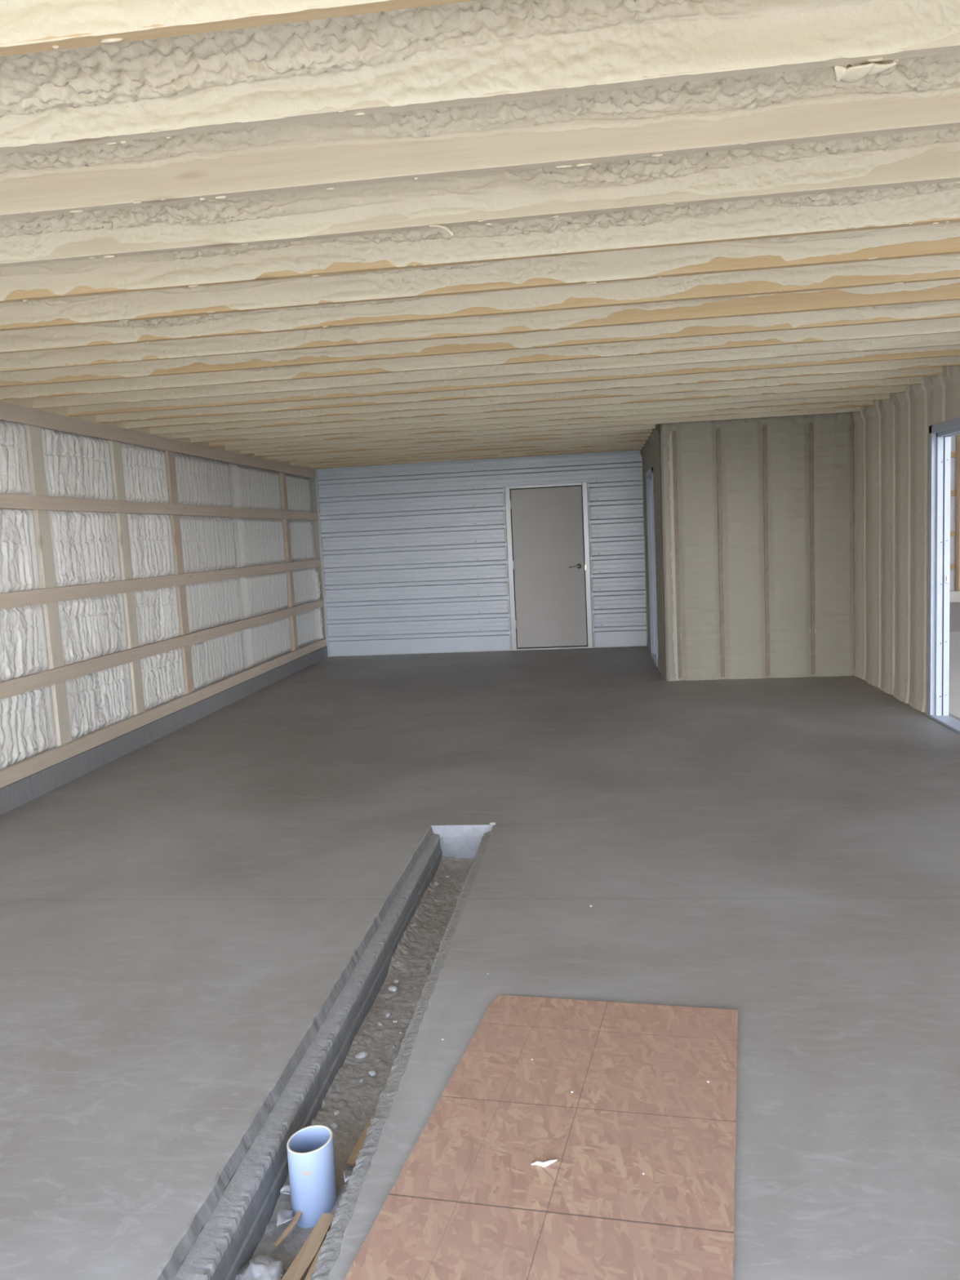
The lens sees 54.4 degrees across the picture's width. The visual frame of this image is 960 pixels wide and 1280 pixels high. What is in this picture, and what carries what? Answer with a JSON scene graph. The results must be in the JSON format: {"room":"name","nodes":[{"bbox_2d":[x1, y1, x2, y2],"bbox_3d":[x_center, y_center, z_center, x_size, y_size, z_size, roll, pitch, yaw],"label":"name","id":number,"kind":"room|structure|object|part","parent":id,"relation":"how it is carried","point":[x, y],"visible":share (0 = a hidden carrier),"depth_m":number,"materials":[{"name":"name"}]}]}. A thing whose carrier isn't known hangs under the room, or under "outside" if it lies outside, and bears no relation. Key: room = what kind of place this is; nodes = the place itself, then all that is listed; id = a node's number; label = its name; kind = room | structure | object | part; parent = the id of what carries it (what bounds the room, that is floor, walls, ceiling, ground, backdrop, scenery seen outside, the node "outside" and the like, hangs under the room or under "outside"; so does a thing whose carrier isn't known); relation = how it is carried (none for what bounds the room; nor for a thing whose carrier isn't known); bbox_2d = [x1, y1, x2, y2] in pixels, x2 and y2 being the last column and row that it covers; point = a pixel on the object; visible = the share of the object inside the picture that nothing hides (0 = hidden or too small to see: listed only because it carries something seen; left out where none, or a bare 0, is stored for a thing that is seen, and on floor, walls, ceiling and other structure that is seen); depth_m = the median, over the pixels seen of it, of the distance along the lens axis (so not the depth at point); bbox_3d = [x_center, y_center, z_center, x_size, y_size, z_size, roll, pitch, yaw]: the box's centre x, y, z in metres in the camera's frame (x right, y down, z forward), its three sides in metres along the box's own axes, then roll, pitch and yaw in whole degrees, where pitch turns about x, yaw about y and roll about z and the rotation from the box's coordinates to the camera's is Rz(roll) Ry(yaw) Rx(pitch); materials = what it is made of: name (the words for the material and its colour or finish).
{"room":"unfinished basement","nodes":[
{"label":"unfinished basement","id":0,"kind":"room"},
{"bbox_2d":[0,398,324,769],"bbox_3d":[-2.952,-0.436,5.769,0.268,2.950,13.196,-2,6,7],"label":"wall","id":1,"kind":"structure","parent":0,"point":[86,545],"depth_m":7.32,"materials":[{"name":"plastic"}]},
{"bbox_2d":[24,424,71,746],"bbox_3d":[-2.874,-0.343,6.138,0.116,2.276,0.130,-2,6,7],"label":"wall post","id":2,"kind":"object","parent":1,"relation":"attached to","point":[35,452],"visible":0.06,"depth_m":6.11,"materials":[{"name":"brown wood"}]},
{"bbox_2d":[0,401,315,478],"bbox_3d":[-2.898,-1.378,5.601,0.038,0.102,13.074,-2,6,7],"label":"board","id":3,"kind":"object","parent":1,"relation":"attached to","point":[8,412],"visible":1,"depth_m":7.17,"materials":[{"name":"brown wood"}]},
{"bbox_2d":[0,493,318,519],"bbox_3d":[-2.872,-0.841,5.661,0.038,0.090,13.074,-2,6,7],"label":"board","id":4,"kind":"object","parent":1,"relation":"attached to","point":[10,501],"depth_m":7.16,"materials":[{"name":"brown wood"}]},
{"bbox_2d":[0,559,321,609],"bbox_3d":[-2.842,-0.249,5.727,0.038,0.093,13.074,-2,6,7],"label":"board","id":5,"kind":"object","parent":1,"relation":"attached to","point":[34,597],"depth_m":7.12,"materials":[{"name":"brown wood"}]},
{"bbox_2d":[0,599,324,699],"bbox_3d":[-2.817,0.273,5.785,0.038,0.095,13.074,-2,6,7],"label":"board","id":6,"kind":"object","parent":1,"relation":"attached to","point":[20,685],"depth_m":7.11,"materials":[{"name":"brown wood"}]},
{"bbox_2d":[0,645,328,815],"bbox_3d":[-2.863,0.933,5.869,0.204,0.200,13.096,-2,6,7],"label":"concrete curb","id":7,"kind":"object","parent":1,"relation":"attached to","point":[17,793],"depth_m":7.06,"materials":[{"name":"concrete"}]},
{"bbox_2d":[108,440,145,715],"bbox_3d":[-2.751,-0.466,7.179,0.116,2.276,0.130,-2,6,7],"label":"wall post","id":8,"kind":"object","parent":7,"relation":"on","point":[115,446],"visible":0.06,"depth_m":7.15,"materials":[{"name":"brown wood"}]},
{"bbox_2d":[0,638,326,788],"bbox_3d":[-2.792,0.782,5.842,0.038,0.095,13.074,-2,6,7],"label":"board","id":9,"kind":"object","parent":7,"relation":"on","point":[11,774],"visible":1,"depth_m":7.07,"materials":[{"name":"brown wood"}]},
{"bbox_2d":[164,450,194,694],"bbox_3d":[-2.643,-0.574,8.096,0.116,2.276,0.130,-2,6,7],"label":"wall post","id":10,"kind":"object","parent":7,"relation":"on","point":[170,456],"visible":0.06,"depth_m":8.07,"materials":[{"name":"brown wood"}]},
{"bbox_2d":[278,471,297,651],"bbox_3d":[-2.296,-0.920,11.040,0.116,2.276,0.120,-2,6,7],"label":"wall post","id":11,"kind":"object","parent":7,"relation":"on","point":[282,480],"visible":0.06,"depth_m":11.00,"materials":[{"name":"brown wood"}]},
{"bbox_2d":[310,449,647,657],"bbox_3d":[0.940,-1.232,11.860,6.450,2.800,0.170,-2,6,7],"label":"wall","id":12,"kind":"structure","parent":0,"point":[413,557],"depth_m":11.98,"materials":[{"name":"white metal"}]},
{"bbox_3d":[-2.057,-0.983,12.169,0.032,2.428,0.024,-2,6,7],"label":"corner trim","id":13,"kind":"part","parent":12,"relation":"part of","materials":[{"name":"white metal"}]},
{"bbox_3d":[0.064,0.141,12.070,4.124,0.012,0.018,-2,6,7],"label":"trim","id":14,"kind":"part","parent":12,"relation":"part of","materials":[{"name":"white metal"}]},
{"bbox_3d":[0.346,-0.899,11.902,0.026,2.088,0.021,-2,6,7],"label":"channel trim","id":15,"kind":"part","parent":12,"relation":"part of","materials":[{"name":"white metal"}]},
{"bbox_2d":[504,481,592,650],"bbox_3d":[0.876,-0.920,11.854,1.034,2.088,0.168,-2,6,7],"label":"door","id":16,"kind":"structure","parent":12,"relation":"in","point":[547,525],"depth_m":11.83,"materials":[{"name":"paint"}]},
{"bbox_3d":[1.401,-0.947,11.772,0.026,2.108,0.021,-2,6,7],"label":"channel trim","id":17,"kind":"part","parent":12,"relation":"part of","materials":[{"name":"white metal"}]},
{"bbox_3d":[2.062,-1.129,11.666,0.028,2.428,0.024,-2,6,7],"label":"corner trim","id":18,"kind":"part","parent":12,"relation":"part of","materials":[{"name":"white metal"}]},
{"bbox_2d":[0,631,959,1279],"bbox_3d":[6.334,0.788,4.946,18.686,0.300,13.550,-2,6,7],"label":"floor","id":19,"kind":"structure","parent":0,"point":[183,917],"depth_m":3.56,"materials":[{"name":"concrete"}]},
{"bbox_2d":[250,856,474,1279],"bbox_3d":[-0.445,1.450,2.130,0.300,0.062,5.562,-2,6,7],"label":"dirt","id":20,"kind":"object","parent":19,"relation":"on","point":[412,961],"visible":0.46,"depth_m":3.12,"materials":[{"name":"brown soil"}]},
{"bbox_2d":[235,1253,286,1279],"bbox_3d":[-0.499,1.453,2.126,0.122,0.087,0.114,-2,6,7],"label":"rock","id":21,"kind":"object","parent":20,"relation":"on","point":[261,1267],"visible":0.94,"depth_m":2.11,"materials":[{"name":"grey stone"}]},
{"bbox_2d":[280,1185,290,1194],"bbox_3d":[-0.489,1.405,2.381,0.028,0.021,0.032,2,8,37],"label":"paper scrap","id":22,"kind":"object","parent":20,"relation":"on","point":[285,1189],"visible":0.59,"depth_m":2.38,"materials":[{"name":"paper"}]},
{"bbox_2d":[276,1209,293,1226],"bbox_3d":[-0.476,1.414,2.285,0.042,0.031,0.049,-4,7,-14],"label":"paper scrap","id":23,"kind":"object","parent":20,"relation":"on","point":[283,1216],"visible":1,"depth_m":2.28,"materials":[{"name":"paper"}]},
{"bbox_2d":[273,1210,302,1248],"bbox_3d":[-0.457,1.423,2.278,0.021,0.016,0.145,-1,7,20],"label":"wood splinter","id":24,"kind":"object","parent":20,"relation":"on","point":[299,1213],"visible":0.78,"depth_m":2.26,"materials":[{"name":"brown wood"}]},
{"bbox_2d":[281,1213,334,1279],"bbox_3d":[-0.412,1.427,2.122,0.042,0.022,0.326,-1,7,18],"label":"wood splinter","id":25,"kind":"object","parent":20,"relation":"on","point":[308,1251],"visible":0.9,"depth_m":2.17,"materials":[{"name":"brown wood"}]},
{"bbox_2d":[286,1124,337,1228],"bbox_3d":[-0.422,1.372,2.358,0.114,0.252,0.116,-2,6,7],"label":"drain pipe","id":26,"kind":"object","parent":20,"relation":"in","point":[310,1149],"visible":0.87,"depth_m":2.31,"materials":[{"name":"white plastic"}]},
{"bbox_2d":[304,1229,330,1279],"bbox_3d":[-0.367,1.418,2.146,0.022,0.027,0.223,-1,7,16],"label":"wood splinter","id":27,"kind":"object","parent":20,"relation":"on","point":[312,1268],"visible":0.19,"depth_m":2.12,"materials":[{"name":"brown wood"}]},
{"bbox_2d":[329,1122,337,1128],"bbox_3d":[-0.421,1.396,2.688,0.026,0.013,0.018,3,9,44],"label":"stone","id":28,"kind":"object","parent":20,"relation":"on","point":[333,1125],"visible":1,"depth_m":2.68,"materials":[{"name":"grey stone"}]},
{"bbox_2d":[343,1170,351,1182],"bbox_3d":[-0.336,1.371,2.390,0.032,0.024,0.036,-6,7,-26],"label":"paper scrap","id":29,"kind":"object","parent":20,"relation":"on","point":[346,1173],"visible":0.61,"depth_m":2.39,"materials":[{"name":"paper"}]},
{"bbox_2d":[346,1115,374,1166],"bbox_3d":[-0.316,1.366,2.549,0.030,0.037,0.166,-1,7,19],"label":"wood splinter","id":30,"kind":"object","parent":20,"relation":"on","point":[351,1161],"visible":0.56,"depth_m":2.52,"materials":[{"name":"brown wood"}]},
{"bbox_2d":[355,1050,367,1058],"bbox_3d":[-0.386,1.353,3.042,0.044,0.020,0.030,-7,8,-36],"label":"stone","id":31,"kind":"object","parent":20,"relation":"on","point":[362,1055],"visible":1,"depth_m":3.04,"materials":[{"name":"white stone"}]},
{"bbox_2d":[368,1070,376,1075],"bbox_3d":[-0.339,1.364,2.940,0.028,0.015,0.020,2,8,38],"label":"stone","id":32,"kind":"object","parent":20,"relation":"on","point":[371,1073],"visible":1,"depth_m":2.93,"materials":[{"name":"white stone"}]},
{"bbox_2d":[385,1012,391,1017],"bbox_3d":[-0.325,1.323,3.296,0.018,0.014,0.027,-2,6,10],"label":"stone","id":33,"kind":"object","parent":20,"relation":"on","point":[387,1015],"visible":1,"depth_m":3.29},
{"bbox_2d":[387,985,397,991],"bbox_3d":[-0.327,1.301,3.486,0.036,0.018,0.025,-2,6,11],"label":"stone","id":34,"kind":"object","parent":20,"relation":"on","point":[393,988],"visible":1,"depth_m":3.48,"materials":[{"name":"white stone"}]},
{"bbox_2d":[344,995,737,1279],"bbox_3d":[0.086,1.290,1.772,0.758,0.012,2.483,-1,7,16],"label":"sheet","id":35,"kind":"object","parent":19,"relation":"on","point":[468,1202],"visible":1,"depth_m":2.22,"materials":[{"name":"brown wood"}]},
{"bbox_2d":[530,1159,557,1167],"bbox_3d":[0.152,1.230,2.195,0.064,0.012,0.018,-4,6,-8],"label":"scrap","id":36,"kind":"object","parent":35,"relation":"on","point":[543,1164],"visible":1,"depth_m":2.19,"materials":[{"name":"paper"}]},
{"bbox_2d":[0,0,959,467],"bbox_3d":[0.100,-1.702,5.362,6.510,0.380,13.396,-2,6,7],"label":"ceiling","id":37,"kind":"structure","parent":0,"point":[472,49],"depth_m":2.94,"materials":[{"name":"plastic"}]},
{"bbox_2d":[0,0,477,56],"bbox_3d":[-0.346,-1.237,1.663,5.970,0.242,0.039,-2,6,7],"label":"joist","id":38,"kind":"object","parent":37,"relation":"attached to","point":[317,13],"visible":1,"depth_m":1.69,"materials":[{"name":"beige wood"}]},
{"bbox_2d":[240,428,647,453],"bbox_3d":[0.532,-2.111,9.101,5.970,0.242,0.039,-2,6,7],"label":"joist","id":39,"kind":"object","parent":37,"relation":"attached to","point":[457,439],"visible":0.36,"depth_m":9.22,"materials":[{"name":"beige wood"}]},
{"bbox_2d":[254,431,652,457],"bbox_3d":[0.578,-2.157,9.493,5.970,0.242,0.039,-2,6,7],"label":"joist","id":40,"kind":"object","parent":37,"relation":"attached to","point":[531,438],"visible":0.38,"depth_m":9.66,"materials":[{"name":"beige wood"}]},
{"bbox_2d":[266,435,650,459],"bbox_3d":[0.624,-2.203,9.884,5.970,0.242,0.039,-2,6,7],"label":"joist","id":41,"kind":"object","parent":37,"relation":"attached to","point":[633,436],"visible":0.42,"depth_m":10.00,"materials":[{"name":"brown wood"}]},
{"bbox_2d":[279,439,645,462],"bbox_3d":[0.671,-2.249,10.276,5.970,0.242,0.039,-2,6,7],"label":"joist","id":42,"kind":"object","parent":37,"relation":"attached to","point":[510,447],"visible":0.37,"depth_m":10.38,"materials":[{"name":"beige wood"}]},
{"bbox_2d":[301,446,640,466],"bbox_3d":[0.763,-2.341,11.059,5.970,0.242,0.039,-2,6,7],"label":"joist","id":43,"kind":"object","parent":37,"relation":"attached to","point":[633,446],"visible":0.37,"depth_m":11.17,"materials":[{"name":"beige wood"}]},
{"bbox_2d":[302,443,644,464],"bbox_3d":[0.717,-2.295,10.667,5.970,0.242,0.039,-2,6,7],"label":"joist","id":44,"kind":"object","parent":37,"relation":"attached to","point":[644,443],"visible":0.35,"depth_m":10.85,"materials":[{"name":"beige wood"}]},
{"bbox_2d":[310,448,641,469],"bbox_3d":[0.809,-2.388,11.450,5.970,0.242,0.039,-2,6,7],"label":"joist","id":45,"kind":"object","parent":37,"relation":"attached to","point":[587,451],"visible":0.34,"depth_m":11.50,"materials":[{"name":"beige wood"}]},
{"bbox_2d":[0,93,959,219],"bbox_3d":[-0.253,-1.329,2.446,5.970,0.242,0.039,-2,6,7],"label":"joist","id":46,"kind":"object","parent":37,"relation":"attached to","point":[291,170],"visible":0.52,"depth_m":2.42,"materials":[{"name":"brown wood"}]},
{"bbox_2d":[0,147,959,266],"bbox_3d":[-0.207,-1.375,2.837,5.970,0.242,0.039,-2,6,7],"label":"joist","id":47,"kind":"object","parent":37,"relation":"attached to","point":[938,165],"visible":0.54,"depth_m":2.78,"materials":[{"name":"brown wood"}]},
{"bbox_2d":[0,282,959,372],"bbox_3d":[-0.022,-1.559,4.403,5.970,0.242,0.039,-2,6,7],"label":"joist","id":48,"kind":"object","parent":37,"relation":"attached to","point":[782,303],"visible":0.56,"depth_m":4.25,"materials":[{"name":"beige wood"}]},
{"bbox_2d":[0,32,959,154],"bbox_3d":[-0.299,-1.282,2.054,5.970,0.242,0.039,-2,6,7],"label":"joist","id":49,"kind":"object","parent":37,"relation":"attached to","point":[950,44],"visible":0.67,"depth_m":2.02,"materials":[{"name":"brown wood"}]},
{"bbox_2d":[0,236,959,331],"bbox_3d":[-0.115,-1.466,3.620,5.970,0.242,0.039,-2,6,7],"label":"joist","id":50,"kind":"object","parent":37,"relation":"attached to","point":[949,246],"visible":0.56,"depth_m":3.50,"materials":[{"name":"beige wood"}]},
{"bbox_2d":[0,269,959,353],"bbox_3d":[-0.069,-1.513,4.012,5.970,0.242,0.039,-2,6,7],"label":"joist","id":51,"kind":"object","parent":37,"relation":"attached to","point":[750,287],"visible":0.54,"depth_m":3.92,"materials":[{"name":"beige wood"}]},
{"bbox_2d":[0,312,959,386],"bbox_3d":[0.024,-1.605,4.795,5.970,0.242,0.039,-2,6,7],"label":"joist","id":52,"kind":"object","parent":37,"relation":"attached to","point":[696,331],"visible":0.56,"depth_m":4.81,"materials":[{"name":"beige wood"}]},
{"bbox_2d":[0,217,959,303],"bbox_3d":[-0.161,-1.421,3.228,5.970,0.242,0.039,-2,6,7],"label":"joist","id":53,"kind":"object","parent":37,"relation":"attached to","point":[340,268],"visible":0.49,"depth_m":3.26,"materials":[{"name":"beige wood"}]},
{"bbox_2d":[0,331,959,399],"bbox_3d":[0.070,-1.651,5.186,5.970,0.242,0.039,-2,6,7],"label":"joist","id":54,"kind":"object","parent":37,"relation":"attached to","point":[730,344],"visible":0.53,"depth_m":5.15,"materials":[{"name":"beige wood"}]},
{"bbox_2d":[32,338,959,408],"bbox_3d":[0.116,-1.697,5.577,5.970,0.242,0.039,-2,6,7],"label":"joist","id":55,"kind":"object","parent":37,"relation":"attached to","point":[956,342],"visible":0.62,"depth_m":5.59,"materials":[{"name":"brown wood"}]},
{"bbox_2d":[67,349,959,416],"bbox_3d":[0.163,-1.743,5.969,5.970,0.242,0.039,-2,6,7],"label":"joist","id":56,"kind":"object","parent":37,"relation":"attached to","point":[874,357],"visible":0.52,"depth_m":5.91,"materials":[{"name":"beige wood"}]},
{"bbox_2d":[99,364,959,422],"bbox_3d":[0.209,-1.789,6.361,5.970,0.242,0.039,-2,6,7],"label":"joist","id":57,"kind":"object","parent":37,"relation":"attached to","point":[352,404],"visible":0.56,"depth_m":6.45,"materials":[{"name":"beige wood"}]},
{"bbox_2d":[127,372,942,429],"bbox_3d":[0.255,-1.835,6.752,5.970,0.242,0.039,-2,6,7],"label":"joist","id":58,"kind":"object","parent":37,"relation":"attached to","point":[593,396],"visible":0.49,"depth_m":6.70,"materials":[{"name":"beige wood"}]},
{"bbox_2d":[151,382,920,434],"bbox_3d":[0.301,-1.881,7.144,5.970,0.242,0.039,-2,6,7],"label":"joist","id":59,"kind":"object","parent":37,"relation":"attached to","point":[857,386],"visible":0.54,"depth_m":7.12,"materials":[{"name":"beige wood"}]},
{"bbox_2d":[191,398,884,443],"bbox_3d":[0.393,-1.973,7.927,5.970,0.242,0.039,-2,6,7],"label":"joist","id":60,"kind":"object","parent":37,"relation":"attached to","point":[828,402],"visible":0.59,"depth_m":7.88,"materials":[{"name":"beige wood"}]},
{"bbox_2d":[171,391,905,439],"bbox_3d":[0.347,-1.927,7.535,5.970,0.242,0.039,-2,6,7],"label":"joist","id":61,"kind":"object","parent":37,"relation":"attached to","point":[796,397],"visible":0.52,"depth_m":7.48,"materials":[{"name":"brown wood"}]},
{"bbox_2d":[208,404,873,447],"bbox_3d":[0.440,-2.019,8.318,5.970,0.242,0.039,-2,6,7],"label":"joist","id":62,"kind":"object","parent":37,"relation":"attached to","point":[862,405],"visible":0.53,"depth_m":8.34,"materials":[{"name":"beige wood"}]},
{"bbox_2d":[225,409,860,450],"bbox_3d":[0.486,-2.065,8.710,5.970,0.242,0.039,-2,6,7],"label":"joist","id":63,"kind":"object","parent":37,"relation":"attached to","point":[630,424],"visible":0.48,"depth_m":8.69,"materials":[{"name":"brown wood"}]},
{"bbox_2d":[640,423,678,680],"bbox_3d":[1.945,-1.036,10.306,0.161,2.558,2.806,-2,6,7],"label":"wall","id":64,"kind":"structure","parent":0,"point":[651,451],"depth_m":9.28,"materials":[{"name":"wood"}]},
{"bbox_2d":[645,466,657,666],"bbox_3d":[1.960,-0.820,10.388,0.123,2.110,1.010,-2,6,7],"label":"door","id":65,"kind":"structure","parent":64,"relation":"in","point":[649,474],"depth_m":10.77,"materials":[{"name":"white paint"}]},
{"bbox_2d":[659,412,854,680],"bbox_3d":[2.648,-0.909,8.854,1.800,2.560,0.166,-2,6,7],"label":"wall partition","id":66,"kind":"structure","parent":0,"point":[787,437],"depth_m":8.81,"materials":[{"name":"plastic"}]},
{"bbox_2d":[671,431,681,678],"bbox_3d":[1.880,-0.798,8.925,0.034,2.358,0.018,-2,6,7],"label":"stud","id":67,"kind":"object","parent":66,"relation":"attached to","point":[673,433],"visible":1,"depth_m":8.91,"materials":[{"name":"brown wood"}]},
{"bbox_2d":[716,427,724,677],"bbox_3d":[2.287,-0.813,8.875,0.034,2.358,0.018,-2,6,7],"label":"stud","id":68,"kind":"object","parent":66,"relation":"attached to","point":[718,441],"visible":1,"depth_m":8.87,"materials":[{"name":"brown wood"}]},
{"bbox_2d":[762,425,769,675],"bbox_3d":[2.705,-0.827,8.824,0.034,2.358,0.018,-2,6,7],"label":"stud","id":69,"kind":"object","parent":66,"relation":"attached to","point":[764,427],"visible":1,"depth_m":8.81,"materials":[{"name":"brown wood"}]},
{"bbox_2d":[808,422,815,674],"bbox_3d":[3.120,-0.842,8.773,0.034,2.358,0.018,-2,6,7],"label":"stud","id":70,"kind":"object","parent":66,"relation":"attached to","point":[811,424],"visible":1,"depth_m":8.76,"materials":[{"name":"brown wood"}]},
{"bbox_2d":[853,420,855,666],"bbox_3d":[3.510,-0.856,8.726,0.034,2.358,0.018,-2,6,7],"label":"stud","id":71,"kind":"object","parent":66,"relation":"attached to","point":[853,420],"visible":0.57,"depth_m":8.71,"materials":[{"name":"brown wood"}]},
{"bbox_2d":[852,365,959,715],"bbox_3d":[3.087,-0.620,4.995,0.131,2.800,13.116,-2,6,7],"label":"wall","id":72,"kind":"structure","parent":0,"point":[891,435],"depth_m":7.57,"materials":[{"name":"plastic"}]},
{"bbox_2d":[927,417,959,733],"bbox_3d":[3.261,-0.423,6.266,0.123,2.110,1.090,-2,6,7],"label":"door frame","id":73,"kind":"structure","parent":72,"relation":"in","point":[940,434],"depth_m":6.72,"materials":[{"name":"white paint"}]},
{"bbox_3d":[3.357,-0.443,6.715,0.027,0.060,0.012,-2,6,7],"label":"strike plate","id":74,"kind":"part","parent":73,"relation":"part of","materials":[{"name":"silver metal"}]},
{"bbox_2d":[949,435,956,591],"bbox_3d":[9.511,-1.788,6.322,12.736,4.200,17.700,-2,6,7],"label":"wall","id":75,"kind":"structure","parent":0,"point":[953,438],"depth_m":15.36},
{"bbox_2d":[950,564,955,569],"bbox_3d":[10.614,-1.311,15.088,12.306,0.090,0.040,-2,6,7],"label":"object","id":76,"kind":"structure","parent":75,"relation":"attached to","point":[952,566],"depth_m":15.41,"materials":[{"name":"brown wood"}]},
{"bbox_2d":[950,490,955,496],"bbox_3d":[10.556,-2.502,14.954,12.306,0.090,0.040,-2,6,7],"label":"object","id":77,"kind":"structure","parent":75,"relation":"attached to","point":[953,493],"depth_m":15.28,"materials":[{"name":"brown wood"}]},
{"bbox_2d":[950,530,955,536],"bbox_3d":[10.588,-1.847,15.028,12.306,0.090,0.040,-2,6,7],"label":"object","id":78,"kind":"structure","parent":75,"relation":"attached to","point":[953,533],"depth_m":15.35,"materials":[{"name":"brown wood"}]},
{"bbox_2d":[951,452,955,457],"bbox_3d":[10.525,-3.118,14.886,12.306,0.090,0.040,-2,6,7],"label":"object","id":79,"kind":"structure","parent":75,"relation":"attached to","point":[953,454],"depth_m":15.21,"materials":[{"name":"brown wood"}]},
{"bbox_2d":[949,590,959,602],"bbox_3d":[10.679,-0.787,15.101,12.416,0.250,0.160,-2,6,7],"label":"baseboard","id":80,"kind":"structure","parent":75,"relation":"attached to","point":[954,596],"depth_m":15.37,"materials":[{"name":"concrete"}]},
{"bbox_2d":[955,434,959,591],"bbox_3d":[7.834,-2.792,15.138,0.170,4.000,0.155,-2,6,7],"label":"post","id":81,"kind":"object","parent":80,"relation":"on","point":[957,447],"visible":0.69,"depth_m":15.22,"materials":[{"name":"brown wood"}]},
{"bbox_2d":[949,601,959,631],"bbox_3d":[10.439,-0.487,13.132,12.436,0.072,4.050,-2,6,7],"label":"bay","id":82,"kind":"object","parent":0,"point":[954,607],"visible":0.06,"depth_m":13.46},
{"label":"outside","id":83,"kind":"structure","parent":0,"visible":0},
{"bbox_2d":[180,840,429,1266],"bbox_3d":[3.143,-1.239,26.095,120.000,0.540,67.500,-2,6,7],"label":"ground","id":84,"kind":"structure","parent":83,"point":[428,840],"depth_m":2.87,"materials":[{"name":"grey concrete"}]}
]}

